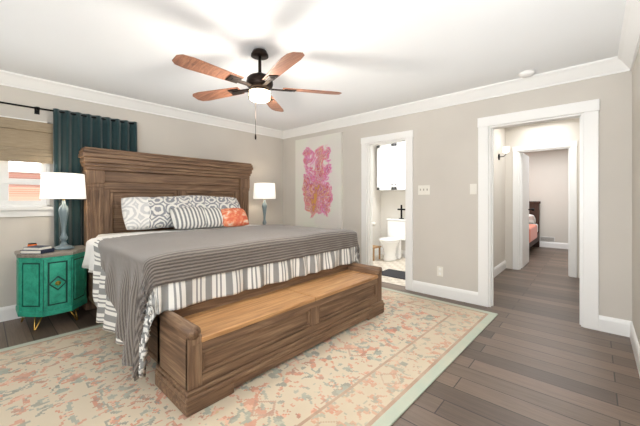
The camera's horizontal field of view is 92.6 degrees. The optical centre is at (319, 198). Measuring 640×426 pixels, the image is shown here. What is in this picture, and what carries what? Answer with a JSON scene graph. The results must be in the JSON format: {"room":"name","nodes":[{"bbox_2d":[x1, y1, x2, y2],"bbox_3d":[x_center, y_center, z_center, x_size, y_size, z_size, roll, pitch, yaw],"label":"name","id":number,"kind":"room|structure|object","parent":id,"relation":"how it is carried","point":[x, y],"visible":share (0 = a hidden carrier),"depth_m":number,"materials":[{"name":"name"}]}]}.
{"room":"bedroom","nodes":[
{"label":"bedroom","id":0,"kind":"room"},
{"bbox_2d":[0,85,282,306],"bbox_3d":[-2.633,-0.016,3.638,0.120,2.440,5.930,0,0,42],"label":"wall","id":1,"kind":"structure","parent":0,"point":[164,135],"depth_m":4.05,"materials":[{"name":"beige paint"}]},
{"bbox_2d":[0,305,21,321],"bbox_3d":[-2.583,1.134,3.592,0.016,0.140,5.690,0,0,42],"label":"baseboard","id":2,"kind":"structure","parent":1,"relation":"attached to","point":[7,313],"depth_m":3.03,"materials":[{"name":"white wood"}]},
{"bbox_2d":[0,115,53,217],"bbox_3d":[-3.466,-0.316,2.678,0.165,1.000,1.770,0,0,42],"label":"window","id":3,"kind":"structure","parent":1,"relation":"in","point":[42,207],"depth_m":3.10,"materials":[{"name":"white wood"}]},
{"bbox_2d":[0,117,52,163],"bbox_3d":[-3.414,-0.584,2.631,0.052,0.425,1.710,0,0,42],"label":"blind","id":4,"kind":"object","parent":3,"relation":"attached to","point":[26,141],"visible":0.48,"depth_m":3.10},
{"bbox_2d":[0,101,136,246],"bbox_3d":[-3.219,0.109,2.804,0.122,2.130,2.767,0,0,42],"label":"curtain","id":5,"kind":"object","parent":1,"relation":"attached to","point":[74,133],"visible":0.35,"depth_m":3.36,"materials":[{"name":"teal fabric"}]},
{"bbox_2d":[0,70,283,138],"bbox_3d":[-2.554,-1.175,3.566,0.095,0.122,5.690,0,0,42],"label":"crown molding","id":6,"kind":"structure","parent":1,"relation":"attached to","point":[10,79],"depth_m":3.70,"materials":[{"name":"white wood"}]},
{"bbox_2d":[0,0,625,130],"bbox_3d":[-0.949,-1.286,2.003,5.170,0.100,6.110,0,0,42],"label":"ceiling","id":7,"kind":"structure","parent":0,"point":[362,56],"depth_m":2.47,"materials":[{"name":"paint"}]},
{"bbox_2d":[172,48,341,139],"bbox_3d":[-0.534,-0.864,2.498,1.352,0.745,1.293,0,0,42],"label":"fan","id":8,"kind":"object","parent":7,"relation":"hanging from","point":[259,84],"visible":1,"depth_m":2.45,"materials":[{"name":"brown wood"}]},
{"bbox_2d":[518,70,534,77],"bbox_3d":[2.021,-1.218,2.997,0.132,0.036,0.132,0,0,42],"label":"smoke detector","id":9,"kind":"object","parent":7,"relation":"attached to","point":[525,73],"visible":0.98,"depth_m":2.96,"materials":[{"name":"white plastic"}]},
{"bbox_2d":[0,246,639,425],"bbox_3d":[1.167,1.254,3.872,5.820,0.100,11.720,0,0,42],"label":"floor","id":10,"kind":"structure","parent":0,"point":[507,366],"depth_m":2.26,"materials":[{"name":"brown wood"}]},
{"bbox_2d":[14,245,86,329],"bbox_3d":[-2.597,0.852,2.993,0.465,0.696,0.532,0,0,42],"label":"nightstand","id":11,"kind":"object","parent":10,"relation":"on","point":[51,283],"visible":0.92,"depth_m":2.83,"materials":[{"name":"teal wood"}]},
{"bbox_2d":[20,245,53,253],"bbox_3d":[-2.629,0.473,2.849,0.198,0.058,0.138,0,0,2],"label":"books","id":12,"kind":"object","parent":11,"relation":"on","point":[39,249],"visible":1,"depth_m":2.80,"materials":[{"name":"blue"}]},
{"bbox_2d":[39,172,85,249],"bbox_3d":[-2.575,0.126,3.074,0.362,0.752,0.362,0,0,42],"label":"lamp","id":13,"kind":"object","parent":11,"relation":"on","point":[62,186],"visible":1,"depth_m":2.98,"materials":[{"name":"white fabric"}]},
{"bbox_2d":[0,287,497,425],"bbox_3d":[-0.558,1.198,2.572,2.670,0.012,4.180,0,0,43],"label":"rug","id":14,"kind":"object","parent":10,"relation":"on","point":[396,358],"visible":0.5,"depth_m":2.02,"materials":[{"name":"beige fabric"}]},
{"bbox_2d":[78,147,384,417],"bbox_3d":[-0.979,0.320,3.282,2.566,1.742,2.356,0,0,42],"label":"bed","id":15,"kind":"object","parent":14,"relation":"on","point":[202,292],"visible":1,"depth_m":2.45,"materials":[{"name":"brown wood"}]},
{"bbox_2d":[121,196,165,229],"bbox_3d":[-2.025,0.164,3.521,0.204,0.400,0.450,-27,-15,33],"label":"pillow","id":16,"kind":"object","parent":15,"relation":"on","point":[139,213],"depth_m":3.42,"materials":[{"name":"white fabric"}]},
{"bbox_2d":[373,245,381,260],"bbox_3d":[1.034,1.074,6.102,0.280,0.260,0.280,0,0,42],"label":"stool","id":17,"kind":"object","parent":10,"relation":"on","point":[375,247],"visible":0.48,"depth_m":5.94,"materials":[{"name":"brown wood"}]},
{"bbox_2d":[379,205,404,260],"bbox_3d":[1.435,0.664,6.084,0.420,1.080,0.712,0,0,42],"label":"toilet","id":18,"kind":"object","parent":10,"relation":"on","point":[391,243],"visible":0.96,"depth_m":6.07,"materials":[{"name":"white ceramic"}]},
{"bbox_2d":[382,269,404,279],"bbox_3d":[1.265,1.198,4.833,0.640,0.012,0.440,0,0,42],"label":"bath mat","id":19,"kind":"object","parent":10,"relation":"on","point":[398,274],"visible":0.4,"depth_m":4.88,"materials":[{"name":"grey fabric"}]},
{"bbox_2d":[529,201,540,247],"bbox_3d":[4.419,0.634,7.443,1.362,1.140,1.740,0,0,42],"label":"bed","id":20,"kind":"object","parent":10,"relation":"on","point":[534,228],"visible":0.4,"depth_m":7.58,"materials":[{"name":"pink fabric"}]},
{"bbox_3d":[-0.806,0.852,4.986,0.465,0.696,0.532,0,0,42],"label":"nightstand","id":21,"kind":"object","parent":10,"relation":"on","visible":0},
{"bbox_2d":[253,183,275,224],"bbox_3d":[-0.903,0.126,4.979,0.362,0.752,0.362,0,0,42],"label":"lamp","id":22,"kind":"object","parent":21,"relation":"on","point":[264,191],"visible":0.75,"depth_m":4.84,"materials":[{"name":"white fabric"}]},
{"bbox_2d":[373,145,380,247],"bbox_3d":[0.669,-0.016,6.040,0.120,2.440,2.060,0,0,42],"label":"wall","id":23,"kind":"structure","parent":0,"point":[376,214],"depth_m":6.55,"materials":[{"name":"beige paint"}]},
{"bbox_2d":[375,248,380,254],"bbox_3d":[0.667,1.134,5.935,0.016,0.140,1.900,0,0,42],"label":"baseboard","id":24,"kind":"structure","parent":23,"relation":"attached to","point":[377,249],"depth_m":6.55,"materials":[{"name":"white wood"}]},
{"bbox_2d":[381,141,404,249],"bbox_3d":[2.181,-0.016,5.986,2.200,2.440,0.120,0,0,42],"label":"wall","id":25,"kind":"structure","parent":0,"point":[392,202],"depth_m":6.50,"materials":[{"name":"beige paint"}]},
{"bbox_2d":[377,142,404,190],"bbox_3d":[1.575,-0.641,6.210,0.800,0.950,0.354,0,0,42],"label":"upper cabinet","id":26,"kind":"object","parent":25,"relation":"attached to","point":[391,167],"visible":0.77,"depth_m":6.15,"materials":[{"name":"white wood"}]},
{"bbox_2d":[381,248,404,256],"bbox_3d":[2.135,1.134,5.936,2.200,0.140,0.016,0,0,42],"label":"baseboard","id":27,"kind":"structure","parent":25,"relation":"attached to","point":[402,251],"depth_m":6.33,"materials":[{"name":"white wood"}]},
{"bbox_2d":[283,71,631,320],"bbox_3d":[1.097,-0.016,4.190,4.690,2.440,0.120,0,0,42],"label":"wall","id":28,"kind":"structure","parent":0,"point":[445,168],"depth_m":3.58,"materials":[{"name":"paint"}]},
{"bbox_2d":[295,132,342,228],"bbox_3d":[-0.040,-0.276,5.103,1.034,1.520,0.038,0,0,42],"label":"canvas art","id":29,"kind":"object","parent":28,"relation":"attached to","point":[318,181],"visible":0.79,"depth_m":5.05,"materials":[{"name":"fabric"}]},
{"bbox_2d":[361,130,412,290],"bbox_3d":[0.952,0.154,4.305,0.812,2.100,0.144,0,0,42],"label":"door frame","id":30,"kind":"structure","parent":28,"relation":"attached to","point":[368,144],"depth_m":4.37,"materials":[{"name":"white wood"}]},
{"bbox_2d":[418,185,429,194],"bbox_3d":[1.323,-0.111,3.899,0.155,0.120,0.012,0,0,42],"label":"switch plate","id":31,"kind":"object","parent":28,"relation":"attached to","point":[423,189],"visible":1,"depth_m":3.89,"materials":[{"name":"white plastic"}]},
{"bbox_2d":[437,266,442,276],"bbox_3d":[1.476,0.894,3.764,0.073,0.120,0.008,0,0,42],"label":"electrical outlet plate","id":32,"kind":"object","parent":28,"relation":"attached to","point":[439,271],"visible":1,"depth_m":3.76,"materials":[{"name":"white plastic"}]},
{"bbox_2d":[413,280,477,304],"bbox_3d":[1.503,1.134,3.734,0.785,0.140,0.016,0,0,42],"label":"baseboard","id":33,"kind":"structure","parent":28,"relation":"attached to","point":[467,296],"depth_m":3.70,"materials":[{"name":"white wood"}]},
{"bbox_2d":[284,57,619,138],"bbox_3d":[0.989,-1.175,4.144,4.350,0.122,0.095,0,0,42],"label":"crown molding","id":34,"kind":"structure","parent":28,"relation":"attached to","point":[604,67],"depth_m":3.43,"materials":[{"name":"white wood"}]},
{"bbox_2d":[470,184,476,193],"bbox_3d":[1.757,-0.111,3.508,0.073,0.120,0.012,0,0,42],"label":"switch plate","id":35,"kind":"object","parent":28,"relation":"attached to","point":[473,188],"visible":1,"depth_m":3.51,"materials":[{"name":"white plastic"}]},
{"bbox_2d":[477,99,599,330],"bbox_3d":[2.209,0.146,3.175,1.022,2.115,0.144,0,0,42],"label":"door frame","id":36,"kind":"structure","parent":28,"relation":"attached to","point":[588,112],"depth_m":2.92,"materials":[{"name":"white wood"}]},
{"bbox_2d":[494,128,504,266],"bbox_3d":[2.438,-0.016,4.538,0.120,2.440,2.190,0,0,42],"label":"wall","id":37,"kind":"structure","parent":0,"point":[499,204],"depth_m":5.00,"materials":[{"name":"beige paint"}]},
{"bbox_2d":[494,260,505,276],"bbox_3d":[2.489,1.134,4.492,0.016,0.140,2.190,0,0,42],"label":"baseboard","id":38,"kind":"structure","parent":37,"relation":"attached to","point":[499,268],"depth_m":4.96,"materials":[{"name":"white wood"}]},
{"bbox_2d":[498,146,509,159],"bbox_3d":[2.952,-0.726,4.903,0.155,0.200,0.110,0,0,42],"label":"sconce","id":39,"kind":"object","parent":37,"relation":"attached to","point":[506,149],"visible":1,"depth_m":4.86,"materials":[{"name":"white glass"}]},
{"bbox_2d":[505,118,579,277],"bbox_3d":[3.501,-0.016,5.136,3.800,2.440,0.120,0,0,42],"label":"wall","id":40,"kind":"structure","parent":0,"point":[568,130],"depth_m":5.06,"materials":[{"name":"beige paint"}]},
{"bbox_2d":[521,153,534,267],"bbox_3d":[3.741,0.200,5.505,0.136,1.992,0.730,0,0,42],"label":"door leaf","id":41,"kind":"structure","parent":40,"relation":"in","point":[525,209],"depth_m":5.42,"materials":[{"name":"white wood"}]},
{"bbox_2d":[512,141,576,277],"bbox_3d":[3.645,0.162,4.990,0.852,2.085,0.144,0,0,42],"label":"door frame","id":42,"kind":"structure","parent":40,"relation":"attached to","point":[571,146],"depth_m":4.79,"materials":[{"name":"white wood"}]},
{"bbox_2d":[524,149,567,242],"bbox_3d":[5.707,-0.016,7.590,4.040,2.440,0.120,0,0,42],"label":"wall","id":43,"kind":"structure","parent":0,"point":[548,180],"depth_m":7.52,"materials":[{"name":"beige paint"}]},
{"bbox_2d":[540,236,554,241],"bbox_3d":[5.624,0.999,7.573,0.300,0.110,0.015,0,0,42],"label":"air vent","id":44,"kind":"object","parent":43,"relation":"in","point":[551,239],"visible":1,"depth_m":7.56,"materials":[{"name":"white metal"}]},
{"bbox_2d":[540,241,567,248],"bbox_3d":[5.661,1.134,7.540,3.800,0.140,0.016,0,0,42],"label":"baseboard","id":45,"kind":"structure","parent":43,"relation":"attached to","point":[542,243],"depth_m":7.48,"materials":[{"name":"white wood"}]},
{"bbox_2d":[632,45,639,344],"bbox_3d":[0.815,-0.016,0.458,0.120,2.440,5.810,0,0,42],"label":"wall","id":46,"kind":"structure","parent":0,"point":[636,195],"depth_m":2.38,"materials":[{"name":"paint"}]},
{"bbox_2d":[616,0,639,72],"bbox_3d":[0.775,-1.175,0.574,0.095,0.122,5.690,0,0,42],"label":"crown molding","id":47,"kind":"structure","parent":46,"relation":"attached to","point":[625,58],"depth_m":2.23,"materials":[{"name":"white wood"}]},
{"bbox_2d":[628,321,639,376],"bbox_3d":[0.804,1.134,0.548,0.016,0.140,5.690,0,0,42],"label":"baseboard","id":48,"kind":"structure","parent":46,"relation":"attached to","point":[631,331],"depth_m":2.34,"materials":[{"name":"white wood"}]},
{"label":"outside","id":49,"kind":"structure","parent":0,"visible":0},
{"bbox_2d":[9,161,40,200],"bbox_3d":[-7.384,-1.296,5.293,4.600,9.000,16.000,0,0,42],"label":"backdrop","id":50,"kind":"structure","parent":49,"point":[22,170],"depth_m":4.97,"materials":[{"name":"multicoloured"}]}
]}

